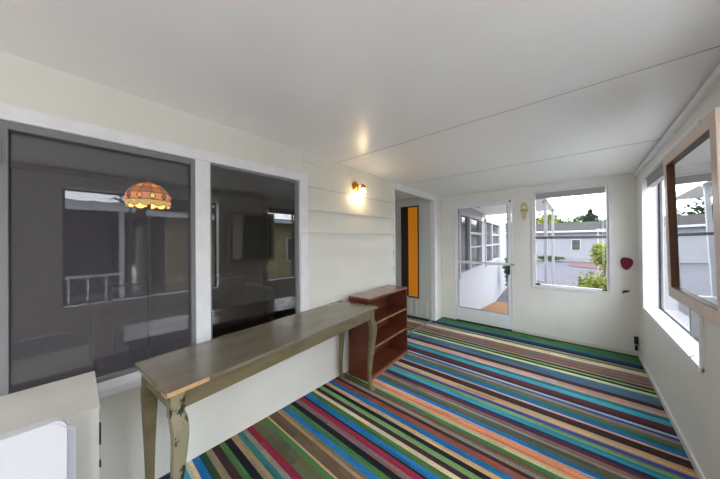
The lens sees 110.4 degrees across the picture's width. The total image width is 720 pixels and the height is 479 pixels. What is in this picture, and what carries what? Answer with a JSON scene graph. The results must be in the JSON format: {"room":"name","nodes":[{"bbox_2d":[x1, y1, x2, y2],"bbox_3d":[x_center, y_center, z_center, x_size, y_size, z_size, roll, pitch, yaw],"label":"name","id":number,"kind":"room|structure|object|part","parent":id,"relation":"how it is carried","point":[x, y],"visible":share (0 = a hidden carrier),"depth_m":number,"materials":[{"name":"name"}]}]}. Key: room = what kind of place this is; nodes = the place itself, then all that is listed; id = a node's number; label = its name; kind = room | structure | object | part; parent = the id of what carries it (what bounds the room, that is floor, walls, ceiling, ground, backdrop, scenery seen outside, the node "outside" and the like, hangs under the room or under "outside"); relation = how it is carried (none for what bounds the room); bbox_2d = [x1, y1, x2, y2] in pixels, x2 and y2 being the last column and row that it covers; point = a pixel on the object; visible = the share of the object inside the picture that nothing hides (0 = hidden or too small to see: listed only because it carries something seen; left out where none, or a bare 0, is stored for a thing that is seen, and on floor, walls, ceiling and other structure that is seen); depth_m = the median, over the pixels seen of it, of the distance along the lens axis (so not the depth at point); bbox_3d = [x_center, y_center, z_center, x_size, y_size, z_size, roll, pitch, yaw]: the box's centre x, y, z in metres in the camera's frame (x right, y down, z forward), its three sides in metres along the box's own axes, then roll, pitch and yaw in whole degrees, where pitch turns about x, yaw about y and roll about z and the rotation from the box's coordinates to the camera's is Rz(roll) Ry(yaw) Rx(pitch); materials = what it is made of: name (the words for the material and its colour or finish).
{"room":"sunroom","nodes":[
{"label":"sunroom","id":0,"kind":"room"},
{"bbox_2d":[9,168,262,360],"bbox_3d":[-3.620,0.244,3.679,0.100,2.400,4.750,-1,0,41],"label":"wall","id":1,"kind":"structure","parent":0,"point":[72,239],"depth_m":3.42,"materials":[{"name":"black paint"}]},
{"bbox_2d":[10,311,288,393],"bbox_3d":[-2.358,1.480,2.660,3.120,0.100,4.680,-1,0,41],"label":"floor","id":2,"kind":"structure","parent":0,"point":[33,371],"depth_m":2.94,"materials":[{"name":"grey"}]},
{"bbox_2d":[123,178,171,358],"bbox_3d":[-1.921,0.433,2.278,0.339,1.984,0.339,-1,0,41],"label":"floor lamp","id":3,"kind":"object","parent":2,"relation":"on","point":[150,195],"visible":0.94,"depth_m":2.26,"materials":[{"name":"orange glass"}]},
{"bbox_3d":[-1.927,-0.407,2.282,0.331,0.226,0.331,-1,0,41],"label":"lamp shade","id":4,"kind":"part","parent":3,"relation":"part of","materials":[{"name":"orange glass"}]},
{"bbox_2d":[87,273,274,369],"bbox_3d":[-2.555,1.037,3.844,0.970,0.800,2.200,-1,0,41],"label":"sofa","id":5,"kind":"object","parent":2,"relation":"on","point":[118,325],"visible":0.98,"depth_m":3.48,"materials":[{"name":"grey fabric"}]},
{"bbox_3d":[-3.215,1.089,3.092,0.970,0.500,0.200,-1,0,41],"label":"armrest","id":6,"kind":"part","parent":5,"relation":"part of","materials":[{"name":"grey fabric"}]},
{"bbox_3d":[-2.826,0.990,4.081,0.250,0.700,1.800,-1,0,41],"label":"backrest","id":7,"kind":"part","parent":5,"relation":"part of","materials":[{"name":"grey fabric"}]},
{"bbox_3d":[-2.460,1.176,3.760,0.720,0.320,1.800,-1,0,41],"label":"seat","id":8,"kind":"part","parent":5,"relation":"part of","materials":[{"name":"grey fabric"}]},
{"bbox_3d":[-1.895,1.085,4.595,0.970,0.500,0.200,-1,0,41],"label":"armrest","id":9,"kind":"part","parent":5,"relation":"part of","materials":[{"name":"grey fabric"}]},
{"bbox_2d":[9,131,293,198],"bbox_3d":[-2.358,-0.920,2.655,3.170,0.100,4.680,-1,0,41],"label":"ceiling","id":10,"kind":"structure","parent":0,"point":[26,151],"depth_m":3.00,"materials":[{"name":"black paint"}]},
{"bbox_2d":[0,51,442,478],"bbox_3d":[-0.600,0.255,2.204,0.045,2.320,6.320,-1,0,41],"label":"wall","id":11,"kind":"structure","parent":0,"point":[351,232],"depth_m":1.89,"materials":[{"name":"paint"}]},
{"bbox_2d":[0,102,308,398],"bbox_3d":[-1.080,0.114,1.667,0.095,1.420,1.760,-1,0,41],"label":"window","id":12,"kind":"structure","parent":11,"relation":"in","point":[13,118],"depth_m":1.53,"materials":[{"name":"paint"}]},
{"bbox_3d":[-1.335,0.101,1.364,0.032,1.294,0.756,-1,0,41],"label":"screen frame","id":13,"kind":"part","parent":12,"relation":"part of","materials":[{"name":"grey"}]},
{"bbox_3d":[-1.075,0.786,1.664,0.095,0.076,1.760,-1,0,41],"label":"sill","id":14,"kind":"part","parent":12,"relation":"part of","materials":[{"name":"paint"}]},
{"bbox_3d":[-0.799,0.109,1.993,0.026,1.277,0.730,-1,0,41],"label":"sash frame","id":15,"kind":"part","parent":12,"relation":"part of","materials":[{"name":"grey"}]},
{"bbox_2d":[352,181,365,193],"bbox_3d":[-0.009,-0.581,2.785,0.113,0.147,0.129,-1,0,41],"label":"wall sconce","id":16,"kind":"object","parent":11,"relation":"attached to","point":[355,185],"visible":1,"depth_m":2.78,"materials":[{"name":"gold metal"}]},
{"bbox_2d":[392,183,437,320],"bbox_3d":[0.878,0.324,3.901,0.084,2.175,1.360,-1,0,41],"label":"trim","id":17,"kind":"structure","parent":11,"relation":"attached to","point":[398,188],"depth_m":4.33,"materials":[{"name":"paint"}]},
{"bbox_2d":[407,320,432,334],"bbox_3d":[0.856,1.407,3.896,0.030,0.009,1.240,-1,0,41],"label":"trim","id":18,"kind":"structure","parent":11,"relation":"attached to","point":[430,320],"depth_m":3.98,"materials":[{"name":"silver metal"}]},
{"bbox_2d":[338,46,719,162],"bbox_3d":[0.670,-0.813,1.819,2.420,0.004,0.008,-1,0,41],"label":"trim","id":19,"kind":"structure","parent":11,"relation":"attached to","point":[716,46],"depth_m":1.39,"materials":[{"name":"grey paint"}]},
{"bbox_2d":[404,139,659,184],"bbox_3d":[1.528,-0.798,2.796,2.420,0.004,0.008,-1,0,41],"label":"trim","id":20,"kind":"structure","parent":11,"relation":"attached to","point":[657,139],"depth_m":2.47,"materials":[{"name":"grey paint"}]},
{"bbox_2d":[263,192,294,315],"bbox_3d":[-1.259,0.231,4.700,2.100,2.400,0.100,-1,0,41],"label":"wall","id":21,"kind":"structure","parent":0,"point":[278,211],"depth_m":4.89,"materials":[{"name":"black"}]},
{"bbox_2d":[0,0,719,199],"bbox_3d":[-0.066,-0.855,1.747,3.710,0.166,6.540,-1,0,41],"label":"ceiling","id":22,"kind":"structure","parent":0,"point":[337,81],"depth_m":1.19,"materials":[{"name":"paint"}]},
{"bbox_2d":[395,197,430,319],"bbox_3d":[0.892,0.215,4.747,1.070,2.400,0.090,-1,0,41],"label":"wall","id":23,"kind":"structure","parent":0,"point":[424,205],"depth_m":4.50,"materials":[{"name":"grey paint"}]},
{"bbox_2d":[401,205,418,298],"bbox_3d":[0.926,0.227,4.642,0.360,1.685,0.027,-1,0,41],"label":"window","id":24,"kind":"structure","parent":23,"relation":"in","point":[410,214],"depth_m":4.63,"materials":[{"name":"orange glass"}]},
{"bbox_3d":[0.980,0.226,4.601,0.195,1.635,0.010,-1,0,41],"label":"pane","id":25,"kind":"part","parent":24,"relation":"part of","materials":[{"name":"orange glass"}]},
{"bbox_2d":[409,299,426,317],"bbox_3d":[0.857,1.255,4.713,0.885,0.280,0.014,-1,0,41],"label":"trim","id":26,"kind":"structure","parent":23,"relation":"attached to","point":[410,300],"depth_m":4.56,"materials":[{"name":"grey paint"}]},
{"bbox_2d":[159,315,698,478],"bbox_3d":[-0.089,1.409,1.759,3.520,0.001,6.320,-1,0,41],"label":"floor","id":27,"kind":"structure","parent":0,"point":[466,400],"depth_m":1.93,"materials":[{"name":"carpet"}]},
{"bbox_2d":[0,417,75,478],"bbox_3d":[-1.223,1.006,0.670,0.140,0.812,0.610,-1,0,41],"label":"appliance","id":28,"kind":"object","parent":27,"relation":"on","point":[44,449],"visible":1,"depth_m":0.80,"materials":[{"name":"white plastic"}]},
{"bbox_2d":[0,371,100,478],"bbox_3d":[-1.521,1.045,0.780,0.431,0.741,0.972,-1,0,41],"label":"storage cabinet","id":29,"kind":"object","parent":27,"relation":"on","point":[75,399],"visible":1,"depth_m":1.00,"materials":[{"name":"beige paint"}]},
{"bbox_2d":[0,371,99,434],"bbox_3d":[-1.525,0.681,0.782,0.429,0.013,0.970,-1,0,41],"label":"countertop","id":30,"kind":"structure","parent":29,"relation":"on","point":[71,398],"depth_m":1.03,"materials":[{"name":"beige paint"}]},
{"bbox_2d":[134,300,377,478],"bbox_3d":[-0.491,1.022,1.819,0.460,0.780,1.653,-1,0,36],"label":"console table","id":31,"kind":"object","parent":27,"relation":"on","point":[181,378],"visible":1,"depth_m":1.33,"materials":[{"name":"green paint"}]},
{"bbox_3d":[-1.093,1.036,1.300,0.068,0.757,0.062,-1,0,36],"label":"leg","id":32,"kind":"part","parent":31,"relation":"part of","materials":[{"name":"green paint"}]},
{"bbox_3d":[-0.788,1.032,1.086,0.069,0.757,0.068,-1,0,36],"label":"leg","id":33,"kind":"part","parent":31,"relation":"part of","materials":[{"name":"paint"}]},
{"bbox_3d":[-0.186,1.035,2.556,0.064,0.757,0.094,-1,0,21],"label":"leg","id":34,"kind":"part","parent":31,"relation":"part of","materials":[{"name":"green paint"}]},
{"bbox_3d":[0.110,1.031,2.344,0.094,0.757,0.064,0,0,-39],"label":"leg","id":35,"kind":"part","parent":31,"relation":"part of","materials":[{"name":"green paint"}]},
{"bbox_2d":[349,285,407,381],"bbox_3d":[0.236,0.999,2.857,0.269,0.825,0.810,-1,0,37],"label":"bookcase","id":36,"kind":"object","parent":27,"relation":"on","point":[390,317],"visible":0.73,"depth_m":2.86,"materials":[{"name":"brown wood"}]},
{"bbox_3d":[-0.005,1.010,2.544,0.266,0.803,0.020,-1,0,37],"label":"panel","id":37,"kind":"part","parent":36,"relation":"part of","materials":[{"name":"brown wood"}]},
{"bbox_3d":[0.132,1.001,2.936,0.008,0.783,0.770,-1,0,37],"label":"panel","id":38,"kind":"part","parent":36,"relation":"part of","materials":[{"name":"brown wood"}]},
{"bbox_3d":[0.232,0.857,2.859,0.246,0.018,0.770,-1,0,37],"label":"shelf","id":39,"kind":"part","parent":36,"relation":"part of","materials":[{"name":"brown wood"}]},
{"bbox_3d":[0.234,1.097,2.858,0.246,0.018,0.770,-1,0,37],"label":"shelf","id":40,"kind":"part","parent":36,"relation":"part of","materials":[{"name":"brown wood"}]},
{"bbox_3d":[0.475,1.010,3.171,0.266,0.803,0.020,-1,0,37],"label":"panel","id":41,"kind":"part","parent":36,"relation":"part of","materials":[{"name":"brown wood"}]},
{"bbox_2d":[459,208,505,308],"bbox_3d":[3.789,0.480,7.339,0.156,2.950,7.000,-1,0,36],"label":"wall","id":42,"kind":"structure","parent":0,"point":[482,238],"depth_m":6.16,"materials":[{"name":"grey paint"}]},
{"bbox_2d":[472,198,554,214],"bbox_3d":[2.744,-0.721,5.421,2.180,0.130,2.730,-1,0,41],"label":"soffit","id":43,"kind":"structure","parent":42,"relation":"attached to","point":[499,209],"depth_m":5.48,"materials":[{"name":"paint"}]},
{"bbox_2d":[441,173,638,351],"bbox_3d":[2.475,0.224,3.776,2.590,2.350,0.100,-1,0,41],"label":"wall","id":44,"kind":"structure","parent":0,"point":[600,319],"depth_m":3.38,"materials":[{"name":"paint"}]},
{"bbox_2d":[453,197,512,330],"bbox_3d":[1.996,0.381,4.122,0.902,2.045,0.012,-1,0,41],"label":"trim","id":45,"kind":"structure","parent":44,"relation":"attached to","point":[501,199],"depth_m":4.39,"materials":[{"name":"paint"}]},
{"bbox_2d":[456,200,514,330],"bbox_3d":[2.017,0.398,4.092,0.887,2.010,0.091,-1,0,41],"label":"door","id":46,"kind":"structure","parent":44,"relation":"in","point":[477,316],"depth_m":4.04,"materials":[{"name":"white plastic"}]},
{"bbox_3d":[2.009,1.289,4.111,0.710,0.170,0.005,-1,0,41],"label":"kick plate","id":47,"kind":"part","parent":46,"relation":"part of","materials":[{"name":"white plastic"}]},
{"bbox_2d":[520,202,527,219],"bbox_3d":[2.442,-0.424,3.717,0.096,0.255,0.028,-1,0,41],"label":"wall ornament","id":48,"kind":"object","parent":44,"relation":"attached to","point":[524,207],"visible":1,"depth_m":3.71,"materials":[{"name":"yellow ceramic"}]},
{"bbox_2d":[531,181,612,294],"bbox_3d":[2.846,-0.013,3.407,0.840,1.415,0.064,-1,0,41],"label":"window","id":49,"kind":"structure","parent":44,"relation":"in","point":[609,229],"depth_m":3.28,"materials":[{"name":"paint"}]},
{"bbox_2d":[535,185,605,198],"bbox_3d":[2.828,-0.637,3.398,0.733,0.102,0.017,-1,0,41],"label":"roller blind","id":50,"kind":"object","parent":49,"relation":"attached to","point":[598,189],"visible":1,"depth_m":3.37,"materials":[{"name":"grey"}]},
{"bbox_3d":[2.828,-0.679,3.398,0.733,0.017,0.017,-1,0,41],"label":"head rail","id":51,"kind":"part","parent":50,"relation":"part of","materials":[{"name":"white plastic"}]},
{"bbox_3d":[2.848,-0.029,3.413,0.735,0.035,0.032,-1,0,41],"label":"meeting rail","id":52,"kind":"part","parent":49,"relation":"part of","materials":[{"name":"grey metal"}]},
{"bbox_2d":[513,328,637,355],"bbox_3d":[2.825,1.372,3.398,1.281,0.045,0.010,-1,0,41],"label":"baseboard","id":53,"kind":"structure","parent":44,"relation":"attached to","point":[514,329],"depth_m":3.31,"materials":[{"name":"beige paint"}]},
{"bbox_2d":[620,257,632,269],"bbox_3d":[3.232,0.293,3.029,0.109,0.154,0.020,-1,0,41],"label":"pad","id":54,"kind":"object","parent":44,"relation":"attached to","point":[626,263],"visible":1,"depth_m":3.02,"materials":[{"name":"red fabric"}]},
{"bbox_2d":[637,83,719,478],"bbox_3d":[1.309,0.193,0.594,0.140,2.400,6.420,-1,0,41],"label":"wall","id":55,"kind":"structure","parent":0,"point":[692,398],"depth_m":1.60,"materials":[{"name":"paint"}]},
{"bbox_2d":[634,336,637,350],"bbox_3d":[3.280,1.236,2.969,0.034,0.165,0.030,-1,0,41],"label":"plug","id":56,"kind":"object","parent":55,"relation":"attached to","point":[635,337],"visible":0.98,"depth_m":2.96,"materials":[{"name":"black plastic"}]},
{"bbox_2d":[638,352,705,478],"bbox_3d":[1.228,1.366,0.601,0.012,0.055,6.320,-1,0,41],"label":"baseboard","id":57,"kind":"structure","parent":55,"relation":"attached to","point":[639,354],"depth_m":1.81,"materials":[{"name":"paint"}]},
{"bbox_2d":[638,344,702,478],"bbox_3d":[2.354,1.281,1.895,0.014,0.106,2.751,-1,0,41],"label":"cable","id":58,"kind":"object","parent":57,"relation":"on","point":[638,344],"visible":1,"depth_m":1.80,"materials":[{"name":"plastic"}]},
{"bbox_2d":[641,120,703,374],"bbox_3d":[2.546,0.040,2.023,0.146,1.440,1.740,-1,0,41],"label":"window","id":59,"kind":"structure","parent":55,"relation":"in","point":[687,341],"depth_m":2.60,"materials":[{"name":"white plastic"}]},
{"bbox_2d":[646,163,663,186],"bbox_3d":[2.532,-0.602,2.034,0.056,0.104,1.640,-1,0,41],"label":"window blind","id":60,"kind":"object","parent":59,"relation":"attached to","point":[657,176],"visible":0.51,"depth_m":2.37,"materials":[{"name":"grey"}]},
{"bbox_3d":[2.531,-0.647,2.034,0.056,0.014,1.640,-1,0,41],"label":"head rail","id":61,"kind":"part","parent":60,"relation":"part of","materials":[{"name":"grey"}]},
{"bbox_3d":[2.541,0.741,2.029,0.120,0.038,1.740,-1,0,41],"label":"sill","id":62,"kind":"part","parent":59,"relation":"part of","materials":[{"name":"white paint"}]},
{"bbox_3d":[2.591,0.034,1.984,0.026,1.390,1.700,-1,0,41],"label":"frame","id":63,"kind":"part","parent":59,"relation":"part of","materials":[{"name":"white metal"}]},
{"bbox_2d":[632,64,719,177],"bbox_3d":[1.202,-0.797,0.620,0.038,0.126,6.320,-1,0,41],"label":"trim","id":64,"kind":"structure","parent":55,"relation":"attached to","point":[713,80],"depth_m":1.53,"materials":[{"name":"paint"}]},
{"bbox_2d":[663,107,719,327],"bbox_3d":[1.682,-0.083,1.224,0.106,0.860,0.800,-2,-1,41],"label":"wall mirror","id":65,"kind":"object","parent":55,"relation":"attached to","point":[691,170],"visible":1,"depth_m":1.19,"materials":[{"name":"brown wood"}]},
{"bbox_3d":[1.644,-0.480,1.257,0.028,0.062,0.800,-2,-1,41],"label":"frame rail","id":66,"kind":"part","parent":65,"relation":"part of","materials":[{"name":"wood"}]},
{"bbox_2d":[670,135,717,307],"bbox_3d":[1.657,-0.082,1.246,0.005,0.736,0.676,-2,-1,41],"label":"mirror glass","id":67,"kind":"object","parent":65,"relation":"on","point":[691,180],"depth_m":1.21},
{"bbox_3d":[1.662,0.317,1.243,0.028,0.062,0.800,-2,-1,41],"label":"frame rail","id":68,"kind":"part","parent":65,"relation":"part of","materials":[{"name":"wood"}]},
{"label":"outside","id":69,"kind":"structure","parent":0,"visible":0},
{"bbox_2d":[496,260,689,328],"bbox_3d":[30.703,1.976,34.927,120.000,0.200,87.000,-1,0,41],"label":"driveway","id":70,"kind":"structure","parent":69,"point":[565,275],"depth_m":12.35,"materials":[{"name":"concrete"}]},
{"bbox_2d":[481,301,507,313],"bbox_3d":[3.320,1.717,5.897,0.790,0.470,4.080,-1,0,36],"label":"ramp","id":71,"kind":"object","parent":70,"relation":"on","point":[501,307],"visible":0.08,"depth_m":6.35,"materials":[{"name":"orange wood"}]},
{"bbox_2d":[502,258,506,285],"bbox_3d":[5.045,1.262,8.368,0.487,1.382,0.557,-1,0,41],"label":"plant","id":72,"kind":"object","parent":70,"relation":"on","point":[503,267],"visible":0.18,"depth_m":8.38,"materials":[{"name":"green plant"}]},
{"bbox_2d":[542,200,547,283],"bbox_3d":[3.326,0.625,4.467,0.090,2.640,0.090,-1,0,41],"label":"porch post","id":73,"kind":"object","parent":70,"relation":"on","point":[546,201],"visible":0.51,"depth_m":4.45,"materials":[{"name":"grey"}]},
{"bbox_2d":[536,212,560,223],"bbox_3d":[24.371,-0.867,33.036,3.596,5.568,3.550,-1,0,41],"label":"tree","id":74,"kind":"object","parent":70,"relation":"on","point":[541,221],"visible":0.19,"depth_m":32.49,"materials":[{"name":"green plant"}]},
{"bbox_2d":[536,255,565,261],"bbox_3d":[16.619,1.644,21.850,2.188,0.589,0.708,-1,0,41],"label":"hedge","id":75,"kind":"object","parent":70,"relation":"on","point":[541,257],"visible":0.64,"depth_m":21.77,"materials":[{"name":"green plant"}]},
{"bbox_2d":[550,210,554,284],"bbox_3d":[4.382,0.637,5.669,0.090,2.612,0.090,-1,0,41],"label":"porch post","id":76,"kind":"object","parent":70,"relation":"on","point":[551,211],"visible":0.47,"depth_m":5.66,"materials":[{"name":"grey"}]},
{"bbox_2d":[563,213,586,222],"bbox_3d":[38.033,-1.317,43.622,5.381,6.359,3.350,-1,0,41],"label":"tree","id":77,"kind":"object","parent":70,"relation":"on","point":[580,216],"visible":0.06,"depth_m":43.76,"materials":[{"name":"green plant"}]},
{"bbox_2d":[505,219,666,264],"bbox_3d":[18.148,0.118,28.614,22.540,3.650,11.050,-1,0,41],"label":"house","id":78,"kind":"structure","parent":70,"relation":"on","point":[575,250],"depth_m":21.93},
{"bbox_2d":[569,263,606,269],"bbox_3d":[17.376,1.868,17.484,4.978,0.060,4.081,0,0,-25],"label":"gravel bed","id":79,"kind":"object","parent":70,"relation":"on","point":[581,265],"visible":0.39,"depth_m":17.77,"materials":[{"name":"pink gravel"}]},
{"bbox_2d":[573,269,606,288],"bbox_3d":[5.896,1.334,6.269,0.874,1.206,0.885,-1,0,41],"label":"shrub","id":80,"kind":"object","parent":70,"relation":"on","point":[601,284],"visible":0.44,"depth_m":6.20,"materials":[{"name":"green plant"}]},
{"bbox_2d":[581,209,598,221],"bbox_3d":[29.908,-1.076,32.140,6.080,5.891,5.941,-1,0,36],"label":"conifer","id":81,"kind":"object","parent":70,"relation":"on","point":[590,216],"visible":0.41,"depth_m":32.10,"materials":[{"name":"green plant"}]},
{"bbox_2d":[588,242,606,277],"bbox_3d":[12.008,1.026,12.333,1.133,1.782,1.357,-1,0,41],"label":"shrub","id":82,"kind":"object","parent":70,"relation":"on","point":[598,253],"visible":0.56,"depth_m":12.19,"materials":[{"name":"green plant"}]},
{"bbox_2d":[596,228,605,273],"bbox_3d":[13.077,0.662,13.405,0.545,2.500,0.560,-1,0,41],"label":"post","id":83,"kind":"object","parent":70,"relation":"on","point":[601,228],"visible":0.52,"depth_m":13.39,"materials":[{"name":"grey wood"}]}
]}

